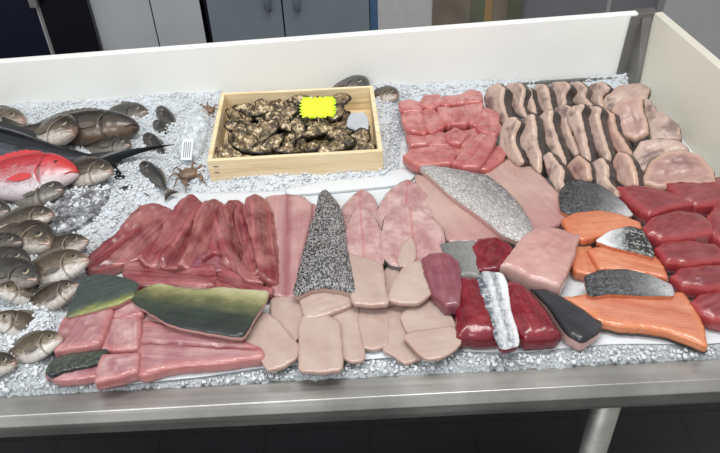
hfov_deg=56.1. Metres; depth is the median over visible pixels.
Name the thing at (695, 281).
steak
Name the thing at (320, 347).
slice
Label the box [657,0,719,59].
wall
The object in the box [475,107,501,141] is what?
cube
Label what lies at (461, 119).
cube
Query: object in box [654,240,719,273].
steak
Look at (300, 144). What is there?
oyster
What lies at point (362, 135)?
oyster
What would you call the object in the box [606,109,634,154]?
steak
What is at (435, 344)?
slice
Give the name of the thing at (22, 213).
sea bream
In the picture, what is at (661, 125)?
steak
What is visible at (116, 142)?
sea bream
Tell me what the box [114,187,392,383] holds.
paper sheet
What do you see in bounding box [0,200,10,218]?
sea bream
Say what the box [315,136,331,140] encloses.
oyster
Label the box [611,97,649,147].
steak
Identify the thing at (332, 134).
oyster
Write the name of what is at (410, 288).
slice
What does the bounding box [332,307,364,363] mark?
slice
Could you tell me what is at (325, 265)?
fish fillet
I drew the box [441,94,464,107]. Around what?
cube
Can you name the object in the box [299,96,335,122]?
price sign
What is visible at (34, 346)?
fish
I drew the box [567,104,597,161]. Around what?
steak
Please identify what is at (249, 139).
oyster
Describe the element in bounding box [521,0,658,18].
wall
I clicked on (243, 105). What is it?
oyster
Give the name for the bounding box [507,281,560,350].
fish fillet
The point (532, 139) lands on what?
steak
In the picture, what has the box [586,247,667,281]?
salmon fillet
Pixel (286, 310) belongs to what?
slice
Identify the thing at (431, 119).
cube
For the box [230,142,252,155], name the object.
oyster
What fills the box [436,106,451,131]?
cube
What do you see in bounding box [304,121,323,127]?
oyster
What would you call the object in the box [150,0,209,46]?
tall cabinet
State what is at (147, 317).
fish fillet
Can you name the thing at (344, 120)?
oyster
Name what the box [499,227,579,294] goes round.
fish fillet
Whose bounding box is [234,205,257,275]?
fish fillet
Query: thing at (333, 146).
oyster
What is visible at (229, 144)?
oyster
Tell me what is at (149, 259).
fish fillet
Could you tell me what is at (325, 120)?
oyster
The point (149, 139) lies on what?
fish
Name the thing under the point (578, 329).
fish fillet
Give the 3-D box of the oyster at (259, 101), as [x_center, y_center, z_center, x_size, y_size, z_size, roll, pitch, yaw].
[-0.216,-0.262,1.528,0.038,0.037,0.074,-17,40,-18]
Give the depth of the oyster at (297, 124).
1.43 m
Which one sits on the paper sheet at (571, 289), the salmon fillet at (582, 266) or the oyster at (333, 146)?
the salmon fillet at (582, 266)
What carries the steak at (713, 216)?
on the paper sheet at (571, 289)
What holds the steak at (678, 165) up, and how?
on the paper sheet at (571, 289)
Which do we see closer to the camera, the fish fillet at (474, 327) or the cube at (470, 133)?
the fish fillet at (474, 327)
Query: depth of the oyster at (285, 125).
1.44 m
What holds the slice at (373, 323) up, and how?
on the paper sheet at (172, 200)
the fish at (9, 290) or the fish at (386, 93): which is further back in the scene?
the fish at (386, 93)
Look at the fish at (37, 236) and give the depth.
1.17 m
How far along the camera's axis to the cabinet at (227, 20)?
2.78 m
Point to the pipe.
(609, 2)
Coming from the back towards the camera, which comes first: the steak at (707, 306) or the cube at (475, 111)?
the cube at (475, 111)
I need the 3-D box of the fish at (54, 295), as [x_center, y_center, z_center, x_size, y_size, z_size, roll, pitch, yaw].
[-0.506,0.120,1.070,0.129,0.049,0.048,-14,39,-15]
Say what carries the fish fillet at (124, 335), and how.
on the paper sheet at (172, 200)
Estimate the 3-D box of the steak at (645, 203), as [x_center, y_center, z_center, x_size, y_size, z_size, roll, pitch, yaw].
[0.531,-0.050,1.222,0.104,0.034,0.099,-13,39,-14]
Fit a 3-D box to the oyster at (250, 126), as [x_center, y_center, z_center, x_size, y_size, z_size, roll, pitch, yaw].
[-0.232,-0.207,1.446,0.060,0.038,0.037,-4,38,-2]
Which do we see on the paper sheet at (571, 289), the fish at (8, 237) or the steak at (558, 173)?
the steak at (558, 173)
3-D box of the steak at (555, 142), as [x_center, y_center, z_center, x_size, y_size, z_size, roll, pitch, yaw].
[0.398,-0.175,1.370,0.050,0.082,0.145,-3,38,-1]
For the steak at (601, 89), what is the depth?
1.53 m
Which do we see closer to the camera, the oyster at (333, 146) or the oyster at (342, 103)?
the oyster at (333, 146)
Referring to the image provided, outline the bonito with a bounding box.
[0,121,173,197]
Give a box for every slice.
[244,312,297,372]
[270,297,302,341]
[298,315,343,374]
[299,292,353,317]
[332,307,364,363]
[349,254,388,308]
[358,308,388,351]
[382,305,422,365]
[384,267,399,305]
[388,260,430,306]
[400,298,455,332]
[404,326,460,361]
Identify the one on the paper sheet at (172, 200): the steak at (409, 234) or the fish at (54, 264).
the steak at (409, 234)
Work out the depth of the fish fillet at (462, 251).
1.11 m
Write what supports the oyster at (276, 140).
on the oyster at (262, 150)
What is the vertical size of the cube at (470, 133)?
0.025 m
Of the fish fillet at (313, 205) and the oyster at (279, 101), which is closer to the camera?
the fish fillet at (313, 205)
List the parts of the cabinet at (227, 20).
door, handle, handle, door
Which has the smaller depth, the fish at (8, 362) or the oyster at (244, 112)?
the fish at (8, 362)
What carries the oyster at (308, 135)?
in the crate
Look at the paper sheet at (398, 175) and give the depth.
1.33 m
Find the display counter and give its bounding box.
[0,7,719,452]
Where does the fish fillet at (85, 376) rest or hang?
on the paper sheet at (172, 200)
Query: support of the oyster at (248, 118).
in the crate
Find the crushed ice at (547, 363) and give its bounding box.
[0,73,719,397]
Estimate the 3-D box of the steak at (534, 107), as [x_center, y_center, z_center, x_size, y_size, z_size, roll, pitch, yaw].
[0.393,-0.280,1.538,0.044,0.053,0.083,-3,38,-1]
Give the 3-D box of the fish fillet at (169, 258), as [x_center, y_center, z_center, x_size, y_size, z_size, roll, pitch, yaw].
[-0.306,0.016,1.200,0.054,0.034,0.193,5,38,9]
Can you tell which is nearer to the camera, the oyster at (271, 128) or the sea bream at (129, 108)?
the oyster at (271, 128)
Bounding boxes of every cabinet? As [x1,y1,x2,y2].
[0,0,103,58]
[199,0,369,42]
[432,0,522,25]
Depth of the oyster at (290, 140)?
1.39 m
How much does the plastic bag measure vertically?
0.041 m
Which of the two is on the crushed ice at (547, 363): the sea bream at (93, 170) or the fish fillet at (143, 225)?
the sea bream at (93, 170)
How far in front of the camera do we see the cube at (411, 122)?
1.46 m
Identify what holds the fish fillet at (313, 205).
on the paper sheet at (172, 200)
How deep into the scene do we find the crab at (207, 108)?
1.55 m
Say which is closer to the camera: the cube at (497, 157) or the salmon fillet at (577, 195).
the salmon fillet at (577, 195)
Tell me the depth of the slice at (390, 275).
1.09 m
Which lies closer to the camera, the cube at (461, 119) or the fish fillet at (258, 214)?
the fish fillet at (258, 214)
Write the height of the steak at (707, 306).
0.030 m
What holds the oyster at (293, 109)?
in the crate
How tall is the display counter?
1.064 m
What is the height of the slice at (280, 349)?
0.009 m
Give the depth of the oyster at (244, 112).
1.50 m
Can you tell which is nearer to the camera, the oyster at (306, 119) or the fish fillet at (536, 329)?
the fish fillet at (536, 329)
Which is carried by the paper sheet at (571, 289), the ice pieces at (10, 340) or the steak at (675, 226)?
the steak at (675, 226)
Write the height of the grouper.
0.065 m
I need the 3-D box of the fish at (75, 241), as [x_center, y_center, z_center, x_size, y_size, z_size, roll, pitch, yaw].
[-0.548,0.049,1.169,0.164,0.054,0.057,-9,38,-8]
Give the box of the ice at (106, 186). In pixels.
[44,182,110,230]
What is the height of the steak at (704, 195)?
0.036 m
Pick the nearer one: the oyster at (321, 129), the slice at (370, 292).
the slice at (370, 292)
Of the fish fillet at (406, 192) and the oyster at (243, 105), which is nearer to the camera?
the fish fillet at (406, 192)
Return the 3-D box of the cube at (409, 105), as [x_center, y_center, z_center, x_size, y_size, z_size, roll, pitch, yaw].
[0.115,-0.267,1.526,0.056,0.026,0.063,-3,38,0]
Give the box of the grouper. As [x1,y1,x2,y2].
[2,107,139,145]
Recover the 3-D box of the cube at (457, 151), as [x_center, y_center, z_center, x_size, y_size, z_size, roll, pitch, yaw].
[0.200,-0.144,1.388,0.055,0.025,0.066,-3,38,0]
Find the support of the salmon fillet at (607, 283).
on the salmon fillet at (674, 320)
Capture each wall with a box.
[378,0,431,29]
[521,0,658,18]
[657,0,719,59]
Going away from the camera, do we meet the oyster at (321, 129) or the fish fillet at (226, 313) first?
the fish fillet at (226, 313)
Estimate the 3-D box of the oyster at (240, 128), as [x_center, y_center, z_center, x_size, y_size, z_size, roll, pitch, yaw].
[-0.251,-0.190,1.420,0.035,0.039,0.062,-13,39,-13]
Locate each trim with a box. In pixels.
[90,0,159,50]
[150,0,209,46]
[369,0,377,30]
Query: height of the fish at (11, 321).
0.095 m
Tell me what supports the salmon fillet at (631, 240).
on the salmon fillet at (602, 258)
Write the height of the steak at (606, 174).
0.056 m
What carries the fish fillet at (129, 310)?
on the paper sheet at (172, 200)
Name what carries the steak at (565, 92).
on the paper sheet at (571, 289)
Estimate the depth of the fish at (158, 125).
1.50 m
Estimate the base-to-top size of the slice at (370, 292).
0.010 m
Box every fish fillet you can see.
[45,348,108,378]
[45,367,96,386]
[54,309,113,357]
[66,274,138,319]
[84,203,171,275]
[95,352,140,390]
[102,316,142,353]
[114,302,145,319]
[122,261,216,289]
[131,283,268,340]
[137,321,264,382]
[139,194,200,269]
[143,314,162,323]
[158,202,202,272]
[178,199,222,271]
[190,251,225,272]
[202,203,263,285]
[216,267,273,299]
[219,200,258,277]
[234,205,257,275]
[243,194,278,286]
[265,194,311,297]
[293,190,354,300]
[311,203,315,218]
[415,174,502,242]
[420,165,533,245]
[421,252,461,315]
[440,240,479,276]
[454,277,496,349]
[472,237,512,272]
[476,271,518,353]
[485,158,564,228]
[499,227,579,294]
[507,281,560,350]
[530,288,601,350]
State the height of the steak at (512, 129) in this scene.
0.076 m
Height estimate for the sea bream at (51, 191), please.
0.062 m
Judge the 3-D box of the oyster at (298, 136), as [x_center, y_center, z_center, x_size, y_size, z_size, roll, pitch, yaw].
[-0.148,-0.183,1.432,0.064,0.042,0.040,-7,38,-6]
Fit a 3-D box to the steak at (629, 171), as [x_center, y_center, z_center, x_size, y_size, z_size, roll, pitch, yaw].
[0.513,-0.101,1.287,0.051,0.060,0.091,-5,38,-3]
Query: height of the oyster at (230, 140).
0.030 m
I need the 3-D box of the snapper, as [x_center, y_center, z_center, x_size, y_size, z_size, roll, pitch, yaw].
[-0.691,-0.095,1.306,0.296,0.064,0.109,-5,38,-3]
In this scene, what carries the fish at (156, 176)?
on the crushed ice at (547, 363)
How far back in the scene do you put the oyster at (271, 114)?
1.46 m
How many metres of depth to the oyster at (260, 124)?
1.47 m
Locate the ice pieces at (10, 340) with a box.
[0,73,718,392]
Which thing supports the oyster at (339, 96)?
in the crate
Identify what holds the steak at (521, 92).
on the paper sheet at (571, 289)
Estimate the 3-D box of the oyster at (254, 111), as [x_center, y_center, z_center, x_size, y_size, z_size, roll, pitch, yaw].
[-0.213,-0.258,1.496,0.078,0.024,0.039,-12,38,-12]
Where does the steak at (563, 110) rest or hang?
on the paper sheet at (571, 289)
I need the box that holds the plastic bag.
[179,106,209,161]
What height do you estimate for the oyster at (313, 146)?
0.031 m
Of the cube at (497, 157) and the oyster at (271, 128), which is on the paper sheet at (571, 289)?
the cube at (497, 157)
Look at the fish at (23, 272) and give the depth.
1.08 m
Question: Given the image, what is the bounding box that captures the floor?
[0,403,719,452]
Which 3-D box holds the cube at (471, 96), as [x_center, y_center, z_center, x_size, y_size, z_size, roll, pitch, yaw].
[0.254,-0.292,1.549,0.056,0.024,0.070,-3,38,0]
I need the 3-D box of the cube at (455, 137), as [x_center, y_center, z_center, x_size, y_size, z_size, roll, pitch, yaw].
[0.201,-0.184,1.417,0.048,0.025,0.069,-3,38,0]
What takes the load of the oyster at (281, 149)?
on the oyster
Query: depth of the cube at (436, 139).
1.41 m
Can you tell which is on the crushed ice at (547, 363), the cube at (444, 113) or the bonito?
the bonito
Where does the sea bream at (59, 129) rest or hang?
on the crushed ice at (547, 363)
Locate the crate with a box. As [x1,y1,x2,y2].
[207,86,382,181]
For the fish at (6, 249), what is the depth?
1.12 m
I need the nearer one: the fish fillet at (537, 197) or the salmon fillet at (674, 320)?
the salmon fillet at (674, 320)
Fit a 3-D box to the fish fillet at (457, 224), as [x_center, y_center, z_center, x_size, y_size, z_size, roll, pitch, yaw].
[0.156,-0.024,1.239,0.106,0.018,0.264,-21,41,-23]
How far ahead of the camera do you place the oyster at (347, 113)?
1.54 m
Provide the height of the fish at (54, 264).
0.058 m
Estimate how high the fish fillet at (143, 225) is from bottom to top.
0.038 m
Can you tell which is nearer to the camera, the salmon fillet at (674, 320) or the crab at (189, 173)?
the salmon fillet at (674, 320)
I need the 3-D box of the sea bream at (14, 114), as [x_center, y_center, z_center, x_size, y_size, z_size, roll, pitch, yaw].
[-0.881,-0.243,1.576,0.249,0.069,0.088,6,38,10]
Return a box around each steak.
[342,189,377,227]
[345,207,384,267]
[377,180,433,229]
[381,205,445,270]
[484,83,513,124]
[499,117,530,166]
[506,82,531,117]
[520,114,548,176]
[527,87,542,116]
[533,84,557,111]
[540,109,571,166]
[543,152,572,192]
[550,81,576,106]
[554,104,579,157]
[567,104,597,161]
[567,155,596,182]
[570,81,596,106]
[589,81,613,108]
[589,106,615,164]
[592,158,619,197]
[603,83,650,110]
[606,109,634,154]
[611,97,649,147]
[612,152,644,186]
[616,185,693,224]
[632,138,688,173]
[642,211,712,249]
[643,150,715,190]
[644,99,681,141]
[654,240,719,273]
[666,177,719,216]
[667,265,719,298]
[690,291,719,331]
[706,200,719,247]
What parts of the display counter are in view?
panel, leg, corner post, panel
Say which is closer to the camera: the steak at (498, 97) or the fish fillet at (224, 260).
the fish fillet at (224, 260)
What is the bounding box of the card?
[346,112,368,130]
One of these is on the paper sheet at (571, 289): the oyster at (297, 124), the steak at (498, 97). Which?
the steak at (498, 97)
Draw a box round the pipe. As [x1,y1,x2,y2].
[605,0,611,12]
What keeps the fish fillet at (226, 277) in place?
on the paper sheet at (172, 200)
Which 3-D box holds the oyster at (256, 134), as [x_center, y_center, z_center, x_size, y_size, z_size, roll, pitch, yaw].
[-0.219,-0.186,1.433,0.038,0.038,0.074,-27,44,-29]
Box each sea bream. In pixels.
[0,105,25,123]
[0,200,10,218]
[0,204,54,227]
[2,181,64,205]
[24,112,78,145]
[69,156,113,186]
[83,134,131,152]
[110,101,148,118]
[332,75,369,87]
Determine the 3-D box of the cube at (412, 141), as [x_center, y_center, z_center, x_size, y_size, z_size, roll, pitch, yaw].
[0.121,-0.176,1.425,0.048,0.024,0.050,-3,38,0]
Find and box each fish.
[0,219,54,254]
[0,230,23,246]
[0,242,30,260]
[0,256,40,288]
[0,281,38,304]
[0,309,35,334]
[0,351,17,376]
[9,330,63,363]
[27,280,78,310]
[32,248,89,285]
[33,233,89,256]
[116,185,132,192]
[139,161,177,200]
[143,132,166,153]
[152,120,168,134]
[156,105,175,125]
[374,85,398,102]
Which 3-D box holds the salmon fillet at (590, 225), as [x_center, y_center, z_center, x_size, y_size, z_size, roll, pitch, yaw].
[0.413,-0.003,1.169,0.134,0.021,0.076,-11,38,-11]
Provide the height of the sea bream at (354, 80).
0.089 m
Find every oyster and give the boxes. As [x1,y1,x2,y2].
[215,146,243,157]
[222,142,236,147]
[223,119,250,131]
[225,109,242,118]
[228,132,233,142]
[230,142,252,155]
[231,103,254,112]
[232,121,247,142]
[237,120,261,133]
[239,133,257,147]
[240,108,260,121]
[243,116,254,122]
[245,146,275,155]
[247,104,277,117]
[247,130,263,143]
[255,99,267,105]
[257,121,267,127]
[259,118,279,141]
[262,110,290,121]
[262,133,284,147]
[268,98,284,105]
[271,146,301,153]
[273,103,301,116]
[278,118,290,132]
[281,130,296,154]
[281,133,302,145]
[285,95,312,102]
[285,101,301,105]
[290,117,305,133]
[294,138,307,152]
[301,130,317,140]
[302,116,313,121]
[302,140,320,152]
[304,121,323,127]
[306,123,334,136]
[312,117,329,123]
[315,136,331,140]
[316,141,347,152]
[325,128,353,138]
[326,135,356,148]
[327,106,345,122]
[328,121,347,129]
[331,93,351,102]
[334,99,347,107]
[340,116,348,124]
[343,111,350,117]
[344,142,376,150]
[350,127,370,142]
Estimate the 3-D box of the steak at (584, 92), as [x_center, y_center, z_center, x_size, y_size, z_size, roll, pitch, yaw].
[0.514,-0.299,1.557,0.054,0.056,0.106,-13,39,-14]
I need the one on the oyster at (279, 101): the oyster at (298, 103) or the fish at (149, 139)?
the oyster at (298, 103)
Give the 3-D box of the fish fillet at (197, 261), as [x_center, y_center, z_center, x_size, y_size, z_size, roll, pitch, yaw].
[-0.255,0.063,1.137,0.070,0.014,0.058,-3,38,0]
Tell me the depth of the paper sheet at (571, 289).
1.00 m
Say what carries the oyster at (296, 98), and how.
in the crate
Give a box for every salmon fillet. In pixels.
[558,179,632,218]
[560,210,641,246]
[564,292,707,353]
[571,246,595,280]
[584,269,673,299]
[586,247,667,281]
[596,226,654,259]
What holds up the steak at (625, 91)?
on the paper sheet at (571, 289)
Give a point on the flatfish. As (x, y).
(65, 216)
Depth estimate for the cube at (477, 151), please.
1.34 m
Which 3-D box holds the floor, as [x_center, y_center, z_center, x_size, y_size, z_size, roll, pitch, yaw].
[0.053,1.215,1.166,8.000,0.050,5.370,-3,38,0]
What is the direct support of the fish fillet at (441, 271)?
on the paper sheet at (571, 289)
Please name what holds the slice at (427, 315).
on the paper sheet at (172, 200)
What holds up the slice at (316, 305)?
on the paper sheet at (172, 200)
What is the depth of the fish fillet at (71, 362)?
0.96 m
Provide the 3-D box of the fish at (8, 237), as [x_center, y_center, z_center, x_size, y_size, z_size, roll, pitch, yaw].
[-0.663,0.033,1.183,0.177,0.051,0.048,5,38,9]
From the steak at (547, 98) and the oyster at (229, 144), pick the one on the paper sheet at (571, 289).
the steak at (547, 98)
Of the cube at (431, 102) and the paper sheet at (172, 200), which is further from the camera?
the cube at (431, 102)
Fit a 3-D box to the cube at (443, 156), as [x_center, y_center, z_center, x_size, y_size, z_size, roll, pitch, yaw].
[0.141,-0.136,1.362,0.109,0.027,0.075,-3,38,0]
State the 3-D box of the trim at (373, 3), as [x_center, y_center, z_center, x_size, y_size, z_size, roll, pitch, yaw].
[0.036,-1.375,2.445,0.033,2.500,0.050,-3,38,0]
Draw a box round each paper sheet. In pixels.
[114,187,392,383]
[285,168,417,195]
[399,93,719,352]
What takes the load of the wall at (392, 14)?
attached to the wall at (530, 8)
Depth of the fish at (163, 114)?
1.53 m
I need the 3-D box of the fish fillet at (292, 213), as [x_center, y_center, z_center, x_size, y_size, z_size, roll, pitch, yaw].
[-0.133,0.029,1.189,0.092,0.015,0.289,-3,38,0]
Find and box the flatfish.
[48,184,110,234]
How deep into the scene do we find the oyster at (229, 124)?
1.44 m
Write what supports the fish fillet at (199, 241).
on the paper sheet at (172, 200)
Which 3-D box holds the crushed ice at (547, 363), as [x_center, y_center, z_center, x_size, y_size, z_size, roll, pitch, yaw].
[-0.118,-0.050,1.290,1.673,0.061,0.964,-3,38,0]
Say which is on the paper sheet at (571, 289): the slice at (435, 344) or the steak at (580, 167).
the steak at (580, 167)
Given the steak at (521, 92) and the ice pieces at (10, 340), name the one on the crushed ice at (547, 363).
the ice pieces at (10, 340)
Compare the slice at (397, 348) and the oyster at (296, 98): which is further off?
the oyster at (296, 98)
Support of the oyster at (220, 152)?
on the oyster
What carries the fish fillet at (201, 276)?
on the paper sheet at (172, 200)
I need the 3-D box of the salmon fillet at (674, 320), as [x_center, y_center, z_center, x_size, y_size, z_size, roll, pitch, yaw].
[0.411,0.142,1.006,0.193,0.022,0.121,-3,38,0]
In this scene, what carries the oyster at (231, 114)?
on the oyster
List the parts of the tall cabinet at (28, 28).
door, handle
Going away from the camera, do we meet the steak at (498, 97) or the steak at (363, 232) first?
the steak at (363, 232)
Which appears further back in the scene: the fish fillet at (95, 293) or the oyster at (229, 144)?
the oyster at (229, 144)
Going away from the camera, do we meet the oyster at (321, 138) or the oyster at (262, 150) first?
the oyster at (262, 150)
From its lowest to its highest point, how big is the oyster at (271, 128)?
0.037 m
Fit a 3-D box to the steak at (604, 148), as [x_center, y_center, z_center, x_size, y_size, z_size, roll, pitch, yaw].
[0.491,-0.186,1.379,0.055,0.082,0.147,-1,38,2]
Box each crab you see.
[168,161,206,189]
[195,101,218,118]
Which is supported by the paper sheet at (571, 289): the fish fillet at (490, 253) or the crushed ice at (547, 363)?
the fish fillet at (490, 253)
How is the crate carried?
on the crushed ice at (547, 363)
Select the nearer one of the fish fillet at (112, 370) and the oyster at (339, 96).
the fish fillet at (112, 370)
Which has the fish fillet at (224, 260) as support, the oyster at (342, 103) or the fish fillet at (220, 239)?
the fish fillet at (220, 239)
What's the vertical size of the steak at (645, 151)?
0.070 m
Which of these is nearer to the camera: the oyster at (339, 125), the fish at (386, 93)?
the oyster at (339, 125)
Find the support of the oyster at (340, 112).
in the crate
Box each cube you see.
[398,99,422,115]
[401,112,427,135]
[403,146,456,173]
[405,134,425,149]
[419,94,441,110]
[420,109,444,134]
[425,131,448,146]
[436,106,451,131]
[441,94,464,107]
[444,127,466,148]
[449,106,470,129]
[451,133,496,172]
[453,148,462,155]
[460,89,482,104]
[461,128,477,147]
[463,102,483,129]
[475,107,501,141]
[479,145,506,173]
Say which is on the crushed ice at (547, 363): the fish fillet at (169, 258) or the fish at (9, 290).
the fish at (9, 290)
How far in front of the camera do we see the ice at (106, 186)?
1.28 m
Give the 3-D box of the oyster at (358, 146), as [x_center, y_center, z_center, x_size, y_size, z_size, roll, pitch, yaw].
[-0.003,-0.159,1.394,0.082,0.026,0.040,6,38,11]
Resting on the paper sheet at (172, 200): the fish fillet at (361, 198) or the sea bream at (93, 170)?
the fish fillet at (361, 198)
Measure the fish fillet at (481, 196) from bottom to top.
0.024 m
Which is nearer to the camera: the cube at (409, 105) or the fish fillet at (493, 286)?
the fish fillet at (493, 286)
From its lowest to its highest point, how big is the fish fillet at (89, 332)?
0.025 m
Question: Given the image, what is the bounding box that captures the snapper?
[0,150,79,200]
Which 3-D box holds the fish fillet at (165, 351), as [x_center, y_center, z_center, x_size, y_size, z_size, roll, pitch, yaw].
[-0.237,0.179,0.994,0.200,0.022,0.110,-3,38,0]

